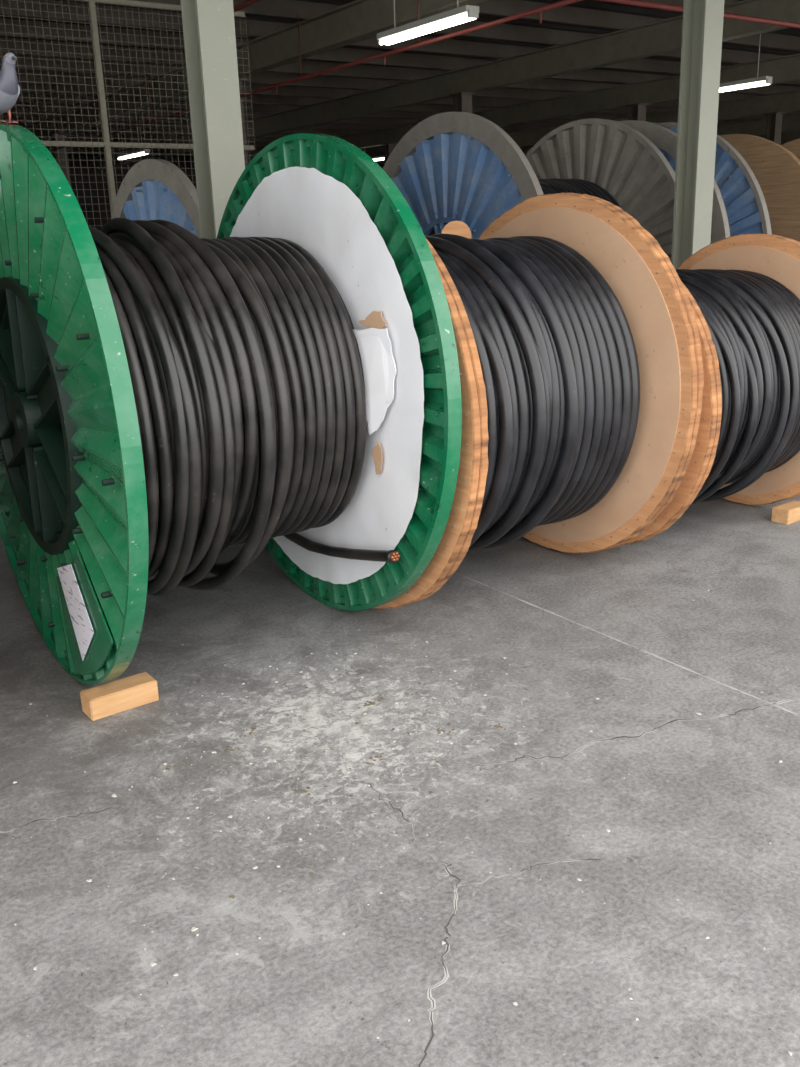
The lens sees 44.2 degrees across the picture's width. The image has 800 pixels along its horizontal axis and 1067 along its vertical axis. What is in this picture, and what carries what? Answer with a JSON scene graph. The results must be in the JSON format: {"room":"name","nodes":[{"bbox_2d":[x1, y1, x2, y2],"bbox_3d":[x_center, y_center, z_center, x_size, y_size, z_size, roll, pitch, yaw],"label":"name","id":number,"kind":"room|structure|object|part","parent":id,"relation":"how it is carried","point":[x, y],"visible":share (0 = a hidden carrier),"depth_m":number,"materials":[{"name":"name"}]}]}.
{"room":"cable warehouse","nodes":[
{"label":"cable warehouse","id":0,"kind":"room"},
{"bbox_2d":[53,154,384,229],"bbox_3d":[-7.729,-9.418,29.834,37.000,4.200,0.200,-13,20,-33],"label":"wall","id":1,"kind":"structure","parent":0,"point":[76,158],"depth_m":28.77,"materials":[{"name":"black metal"}]},
{"bbox_2d":[0,495,799,1066],"bbox_3d":[2.368,-3.471,16.535,37.000,0.001,35.000,-13,20,-33],"label":"floor","id":2,"kind":"structure","parent":0,"point":[702,863],"depth_m":2.78,"materials":[{"name":"concrete"}]},
{"bbox_2d":[49,134,71,188],"bbox_3d":[-6.558,-6.003,19.629,0.340,3.580,0.340,-13,20,-33],"label":"steel column","id":3,"kind":"structure","parent":2,"relation":"on","point":[62,158],"depth_m":19.16,"materials":[{"name":"metal"}]},
{"bbox_2d":[80,672,158,720],"bbox_3d":[-1.003,0.581,3.533,0.250,0.081,0.100,-14,21,-35],"label":"block","id":4,"kind":"object","parent":2,"relation":"on","point":[111,698],"visible":1,"depth_m":3.50,"materials":[{"name":"beige wood"}]},
{"bbox_2d":[0,0,255,227],"bbox_3d":[-5.929,-2.020,6.568,11.103,3.580,0.052,-13,20,-33],"label":"wire mesh fence","id":5,"kind":"object","parent":2,"relation":"on","point":[107,145],"visible":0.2,"depth_m":8.52,"materials":[{"name":"metal"}]},
{"bbox_2d":[111,159,200,238],"bbox_3d":[-1.158,-1.555,7.073,1.220,2.100,2.100,-13,20,-33],"label":"drum","id":6,"kind":"object","parent":2,"relation":"on","point":[152,189],"visible":0.05,"depth_m":6.40,"materials":[{"name":"paint"}]},
{"bbox_2d":[181,0,244,238],"bbox_3d":[-0.966,-1.813,5.367,0.340,3.580,0.340,-13,20,-33],"label":"steel column","id":7,"kind":"structure","parent":2,"relation":"on","point":[208,25],"depth_m":5.18,"materials":[{"name":"metal"}]},
{"bbox_2d":[0,124,461,684],"bbox_3d":[-0.848,-0.531,3.903,1.278,1.980,1.980,-13,20,-33],"label":"drum","id":8,"kind":"object","parent":2,"relation":"on","point":[286,381],"visible":1,"depth_m":3.48,"materials":[{"name":"paint"}]},
{"bbox_2d":[0,53,19,123],"bbox_3d":[-1.318,-1.436,3.201,0.306,0.198,0.100,11,21,36],"label":"pigeon","id":9,"kind":"object","parent":8,"relation":"on","point":[9,87],"visible":1,"depth_m":3.13,"materials":[{"name":"grey"}]},
{"bbox_3d":[-1.274,-1.369,3.214,0.052,0.059,0.028,11,21,36],"label":"leg","id":10,"kind":"part","parent":9,"relation":"part of","materials":[{"name":"pink"}]},
{"bbox_3d":[-1.098,0.309,3.438,0.006,0.541,0.585,-13,20,-33],"label":"flat panel","id":11,"kind":"part","parent":8,"relation":"part of","materials":[{"name":"green paint"}]},
{"bbox_2d":[239,78,247,167],"bbox_3d":[-2.169,-4.279,13.541,0.340,3.580,0.340,-13,20,-33],"label":"steel column","id":12,"kind":"structure","parent":2,"relation":"on","point":[240,80],"depth_m":13.13,"materials":[{"name":"metal"}]},
{"bbox_2d":[381,143,397,162],"bbox_3d":[-0.186,-7.489,23.802,0.340,3.580,0.340,-13,20,-33],"label":"steel column","id":13,"kind":"structure","parent":2,"relation":"on","point":[388,147],"depth_m":23.26,"materials":[{"name":"metal"}]},
{"bbox_2d":[0,572,799,1066],"bbox_3d":[-0.429,0.393,4.221,3.494,0.001,10.990,-13,20,-33],"label":"cracks","id":14,"kind":"object","parent":2,"relation":"on","point":[429,995],"depth_m":2.85,"materials":[{"name":"grey concrete"}]},
{"bbox_2d":[12,590,792,1055],"bbox_3d":[0.545,0.600,3.442,4.620,0.003,2.947,-13,20,-33],"label":"debris","id":15,"kind":"object","parent":2,"relation":"on","point":[370,702],"visible":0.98,"depth_m":3.13,"materials":[{"name":"paint"}]},
{"bbox_2d":[449,92,476,112],"bbox_3d":[1.017,-5.022,15.628,0.340,3.580,0.340,-13,20,-33],"label":"steel column","id":16,"kind":"structure","parent":2,"relation":"on","point":[462,101],"depth_m":15.09,"materials":[{"name":"metal"}]},
{"bbox_2d":[383,112,674,260],"bbox_3d":[1.012,-2.239,8.444,1.620,2.470,2.470,-13,20,-33],"label":"drum","id":17,"kind":"object","parent":2,"relation":"on","point":[464,167],"visible":0.24,"depth_m":8.00,"materials":[{"name":"paint"}]},
{"bbox_2d":[441,221,470,237],"bbox_3d":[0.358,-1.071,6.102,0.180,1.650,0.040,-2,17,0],"label":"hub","id":18,"kind":"object","parent":17,"relation":"attached to","point":[459,228],"visible":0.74,"depth_m":5.86,"materials":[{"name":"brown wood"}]},
{"bbox_2d":[373,193,703,608],"bbox_3d":[0.278,-0.647,4.552,1.261,1.745,1.748,-13,20,-33],"label":"drum","id":19,"kind":"object","parent":2,"relation":"on","point":[578,345],"visible":0.56,"depth_m":4.16,"materials":[{"name":"brown wood"}]},
{"bbox_2d":[625,103,649,120],"bbox_3d":[4.203,-5.765,17.714,0.340,3.580,0.340,-13,20,-33],"label":"steel column","id":20,"kind":"structure","parent":2,"relation":"on","point":[637,111],"depth_m":17.18,"materials":[{"name":"metal"}]},
{"bbox_2d":[617,120,771,243],"bbox_3d":[2.223,-2.522,9.237,0.670,2.470,2.470,-13,20,-33],"label":"drum","id":21,"kind":"object","parent":2,"relation":"on","point":[739,207],"visible":0.02,"depth_m":8.46,"materials":[{"name":"paint"}]},
{"bbox_2d":[671,0,724,268],"bbox_3d":[2.220,-2.556,7.454,0.340,3.580,0.340,-13,20,-33],"label":"steel column","id":22,"kind":"structure","parent":2,"relation":"on","point":[702,28],"depth_m":7.28,"materials":[{"name":"metal"}]},
{"bbox_2d":[617,234,799,546],"bbox_3d":[1.472,-0.804,5.314,1.291,1.523,1.526,-13,20,-33],"label":"drum","id":23,"kind":"object","parent":2,"relation":"on","point":[743,290],"visible":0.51,"depth_m":4.90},
{"bbox_2d":[721,134,799,241],"bbox_3d":[3.760,-2.845,10.253,1.381,2.396,2.399,-13,20,-33],"label":"drum","id":24,"kind":"object","parent":2,"relation":"on","point":[776,167],"visible":0.18,"depth_m":9.23,"materials":[{"name":"wood"}]},
{"bbox_2d":[764,112,786,144],"bbox_3d":[7.388,-6.508,19.801,0.340,3.580,0.340,-13,20,-33],"label":"steel column","id":25,"kind":"structure","parent":2,"relation":"on","point":[774,119],"depth_m":19.32,"materials":[{"name":"metal"}]},
{"bbox_2d":[771,500,799,524],"bbox_3d":[2.170,-0.118,5.478,0.220,0.081,0.100,-14,21,-35],"label":"block","id":26,"kind":"object","parent":2,"relation":"on","point":[787,513],"depth_m":5.42,"materials":[{"name":"beige wood"}]},
{"bbox_2d":[0,0,799,94],"bbox_3d":[0.364,-8.254,17.891,37.000,0.230,28.770,-13,20,-33],"label":"ceiling","id":27,"kind":"structure","parent":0,"point":[588,4],"depth_m":13.02,"materials":[{"name":"paint"}]},
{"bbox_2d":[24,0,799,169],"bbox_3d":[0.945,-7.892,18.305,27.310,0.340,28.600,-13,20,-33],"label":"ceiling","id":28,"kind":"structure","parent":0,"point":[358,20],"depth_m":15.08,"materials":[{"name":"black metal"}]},
{"bbox_2d":[117,120,149,159],"bbox_3d":[-5.682,-8.323,20.869,0.140,0.667,1.630,-13,20,-33],"label":"fluorescent ceiling light","id":29,"kind":"object","parent":28,"relation":"hanging from","point":[144,151],"visible":0.96,"depth_m":20.77,"materials":[{"name":"white plastic"}]},
{"bbox_2d":[364,148,383,160],"bbox_3d":[-0.607,-9.542,24.308,0.140,0.667,1.430,-13,20,-33],"label":"fluorescent ceiling light","id":30,"kind":"object","parent":28,"relation":"hanging from","point":[375,158],"visible":0.16,"depth_m":24.24,"materials":[{"name":"white plastic"}]},
{"bbox_2d":[0,0,799,155],"bbox_3d":[0.590,-7.967,17.649,37.000,0.180,27.670,-13,20,-33],"label":"ceiling beams","id":31,"kind":"structure","parent":28,"relation":"attached to","point":[358,78],"depth_m":14.95,"materials":[{"name":"grey metal"}]},
{"bbox_2d":[23,0,799,155],"bbox_3d":[4.197,-8.152,19.374,23.150,0.770,26.500,-13,20,-33],"label":"pipes","id":32,"kind":"object","parent":28,"relation":"hanging from","point":[640,3],"visible":0.73,"depth_m":8.94,"materials":[{"name":"metal"}]},
{"bbox_2d":[377,0,478,45],"bbox_3d":[0.215,-4.784,8.698,0.140,0.667,1.380,-13,20,-33],"label":"fluorescent ceiling light","id":33,"kind":"object","parent":28,"relation":"hanging from","point":[459,15],"visible":1,"depth_m":8.67,"materials":[{"name":"white plastic"}]},
{"bbox_2d":[719,34,772,92],"bbox_3d":[4.462,-6.318,13.254,0.140,0.667,1.230,-13,20,-33],"label":"fluorescent ceiling light","id":34,"kind":"object","parent":28,"relation":"hanging from","point":[764,80],"visible":0.53,"depth_m":13.07,"materials":[{"name":"white plastic"}]}
]}

